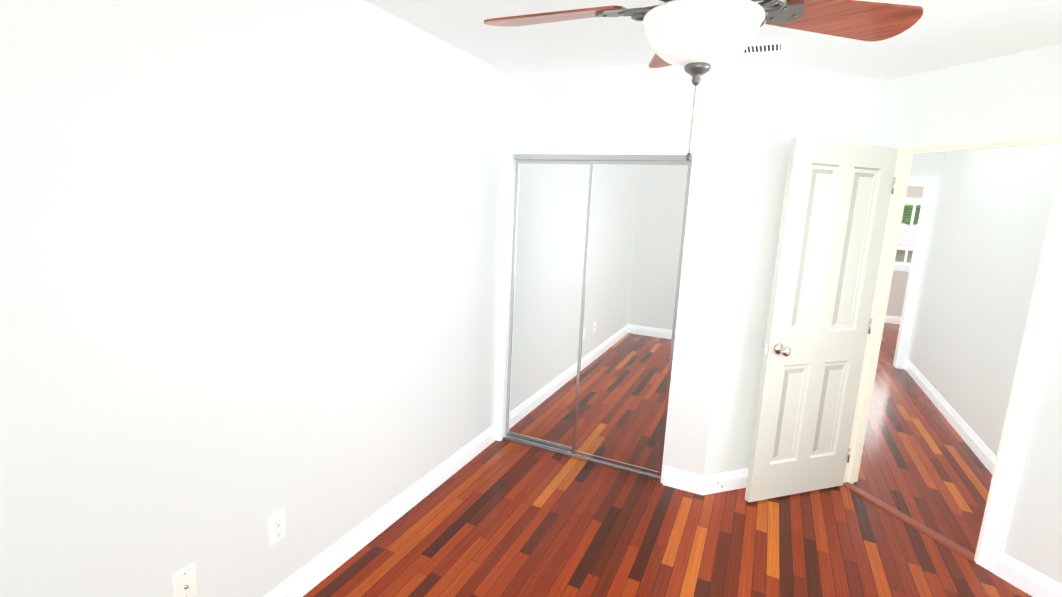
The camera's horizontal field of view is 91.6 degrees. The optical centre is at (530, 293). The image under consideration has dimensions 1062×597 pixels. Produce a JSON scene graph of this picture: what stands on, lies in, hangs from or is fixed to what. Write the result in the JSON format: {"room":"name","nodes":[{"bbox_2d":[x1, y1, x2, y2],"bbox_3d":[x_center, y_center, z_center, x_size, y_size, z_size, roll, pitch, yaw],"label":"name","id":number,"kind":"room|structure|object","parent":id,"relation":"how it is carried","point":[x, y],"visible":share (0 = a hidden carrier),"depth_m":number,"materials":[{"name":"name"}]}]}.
{"room":"empty bedroom","nodes":[
{"label":"empty bedroom","id":0,"kind":"room"},
{"bbox_2d":[0,0,507,596],"bbox_3d":[-0.872,0.024,2.160,0.120,2.435,4.500,7,11,24],"label":"wall","id":1,"kind":"structure","parent":0,"point":[250,268],"depth_m":1.72,"materials":[{"name":"paint"}]},
{"bbox_2d":[172,563,196,596],"bbox_3d":[-1.130,0.954,1.690,0.015,0.115,0.070,7,11,24],"label":"phone jack","id":2,"kind":"object","parent":1,"relation":"attached to","point":[184,582],"visible":1,"depth_m":1.69,"materials":[{"name":"white plastic"}]},
{"bbox_2d":[268,509,285,545],"bbox_3d":[-0.984,0.908,2.005,0.009,0.115,0.070,7,11,24],"label":"duplex electrical outlet","id":3,"kind":"object","parent":1,"relation":"attached to","point":[277,529],"visible":1,"depth_m":2.00,"materials":[{"name":"white plastic"}]},
{"bbox_2d":[264,359,1061,596],"bbox_3d":[1.224,1.130,3.110,3.143,0.118,7.430,7,11,24],"label":"baseboard","id":4,"kind":"structure","parent":1,"relation":"attached to","point":[309,576],"depth_m":2.79,"materials":[{"name":"white wood"}]},
{"bbox_2d":[505,58,750,482],"bbox_3d":[0.460,-0.099,3.196,1.407,2.435,0.120,7,11,24],"label":"wall","id":5,"kind":"structure","parent":0,"point":[641,101],"depth_m":2.92,"materials":[{"name":"paint"}]},
{"bbox_2d":[502,154,692,481],"bbox_3d":[0.358,0.129,3.265,1.110,1.953,0.077,7,11,24],"label":"mirrored closet doors","id":6,"kind":"structure","parent":5,"relation":"in","point":[598,248],"depth_m":3.23,"materials":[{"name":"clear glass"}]},
{"bbox_2d":[494,138,701,481],"bbox_3d":[0.355,0.084,3.264,1.203,2.041,0.139,7,11,24],"label":"trim","id":7,"kind":"structure","parent":5,"relation":"attached to","point":[640,146],"depth_m":3.28,"materials":[{"name":"white wood"}]},
{"bbox_2d":[303,323,1031,596],"bbox_3d":[2.377,1.095,4.228,4.900,0.100,11.020,7,11,24],"label":"floor","id":8,"kind":"structure","parent":0,"point":[495,518],"depth_m":2.69,"materials":[{"name":"brown wood"}]},
{"bbox_2d":[365,0,1061,80],"bbox_3d":[2.493,-1.398,3.783,4.900,0.100,11.020,7,11,24],"label":"ceiling","id":9,"kind":"structure","parent":0,"point":[940,34],"depth_m":2.34,"materials":[{"name":"paint"}]},
{"bbox_2d":[484,0,922,160],"bbox_3d":[0.367,-0.659,1.248,1.075,0.657,1.116,7,11,24],"label":"ceiling fan","id":10,"kind":"object","parent":9,"relation":"hanging from","point":[696,40],"visible":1,"depth_m":1.23,"materials":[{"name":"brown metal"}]},
{"bbox_2d":[738,37,788,55],"bbox_3d":[1.060,-1.172,2.466,0.305,0.012,0.213,7,11,24],"label":"ceiling vent","id":11,"kind":"object","parent":9,"relation":"in","point":[768,46],"visible":0.73,"depth_m":2.42,"materials":[{"name":"white plastic"}]},
{"bbox_2d":[704,58,882,474],"bbox_3d":[1.546,-0.029,3.089,1.055,2.435,0.120,-1,11,-20],"label":"wall","id":12,"kind":"structure","parent":0,"point":[785,103],"depth_m":2.88,"materials":[{"name":"paint"}]},
{"bbox_2d":[886,186,923,316],"bbox_3d":[5.363,-0.801,8.405,2.861,2.435,0.120,7,11,24],"label":"wall","id":13,"kind":"structure","parent":0,"point":[899,281],"depth_m":8.22,"materials":[{"name":"grey paint"}]},
{"bbox_2d":[884,315,900,323],"bbox_3d":[5.281,0.348,8.548,2.861,0.118,0.016,7,11,24],"label":"baseboard","id":14,"kind":"structure","parent":13,"relation":"attached to","point":[893,319],"depth_m":8.29,"materials":[{"name":"white wood"}]},
{"bbox_2d":[894,198,921,271],"bbox_3d":[5.938,-0.923,8.085,1.080,1.140,0.170,7,11,24],"label":"window","id":15,"kind":"structure","parent":13,"relation":"in","point":[902,266],"depth_m":8.11,"materials":[{"name":"white"}]},
{"bbox_2d":[898,202,920,245],"bbox_3d":[5.941,-1.083,8.047,0.892,0.669,0.040,7,11,24],"label":"window blinds","id":16,"kind":"object","parent":15,"relation":"attached to","point":[913,203],"visible":0.33,"depth_m":8.05,"materials":[{"name":"white plastic"}]},
{"bbox_2d":[905,151,945,365],"bbox_3d":[4.093,-0.382,5.731,2.861,2.435,0.120,7,11,24],"label":"wall","id":17,"kind":"structure","parent":0,"point":[930,164],"depth_m":5.48,"materials":[{"name":"paint"}]},
{"bbox_2d":[893,177,938,369],"bbox_3d":[3.857,-0.252,5.864,0.920,2.110,0.152,7,11,24],"label":"door frame","id":18,"kind":"structure","parent":17,"relation":"attached to","point":[932,182],"depth_m":5.62,"materials":[{"name":"white wood"}]},
{"bbox_2d":[873,44,1061,583],"bbox_3d":[2.287,0.113,2.484,0.120,2.435,1.550,-1,11,-20],"label":"wall","id":19,"kind":"structure","parent":0,"point":[1014,95],"depth_m":2.38,"materials":[{"name":"paint"}]},
{"bbox_2d":[745,138,897,501],"bbox_3d":[1.645,0.196,2.937,0.740,2.030,0.175,-1,11,-19],"label":"bedroom door","id":20,"kind":"structure","parent":19,"relation":"in","point":[836,202],"depth_m":2.90,"materials":[{"name":"painted wood"},{"name":"satin nickel"}]},
{"bbox_2d":[842,482,974,561],"bbox_3d":[2.105,1.260,2.918,0.078,0.011,0.730,-1,11,-20],"label":"door threshold sill","id":21,"kind":"structure","parent":19,"relation":"attached to","point":[936,536],"depth_m":2.86,"materials":[{"name":"brown wood"}]},
{"bbox_2d":[843,134,1061,573],"bbox_3d":[2.197,0.220,2.743,0.152,2.127,0.924,-1,11,-20],"label":"door frame","id":22,"kind":"structure","parent":19,"relation":"attached to","point":[1034,359],"depth_m":2.44,"materials":[{"name":"white wood"}]},
{"bbox_2d":[909,143,1061,456],"bbox_3d":[3.430,-0.044,3.664,0.120,2.435,4.235,7,11,24],"label":"wall","id":23,"kind":"structure","parent":0,"point":[991,218],"depth_m":4.03,"materials":[{"name":"paint"}]},
{"label":"outside","id":24,"kind":"structure","parent":0,"visible":0},
{"bbox_3d":[11.835,-1.185,22.311,22.000,0.100,29.400,7,11,24],"label":"ground","id":25,"kind":"structure","parent":24,"visible":0},
{"bbox_2d":[895,223,917,262],"bbox_3d":[9.344,-1.151,14.778,5.900,2.250,5.600,7,11,24],"label":"neighbouring house","id":26,"kind":"structure","parent":25,"relation":"on","point":[900,253],"depth_m":12.33,"materials":[{"name":"grey"}]},
{"bbox_2d":[901,205,920,224],"bbox_3d":[7.362,-0.953,9.889,1.856,3.397,1.527,7,11,24],"label":"tree","id":27,"kind":"object","parent":25,"relation":"on","point":[906,219],"visible":0.02,"depth_m":9.62,"materials":[{"name":"green plant"}]}
]}

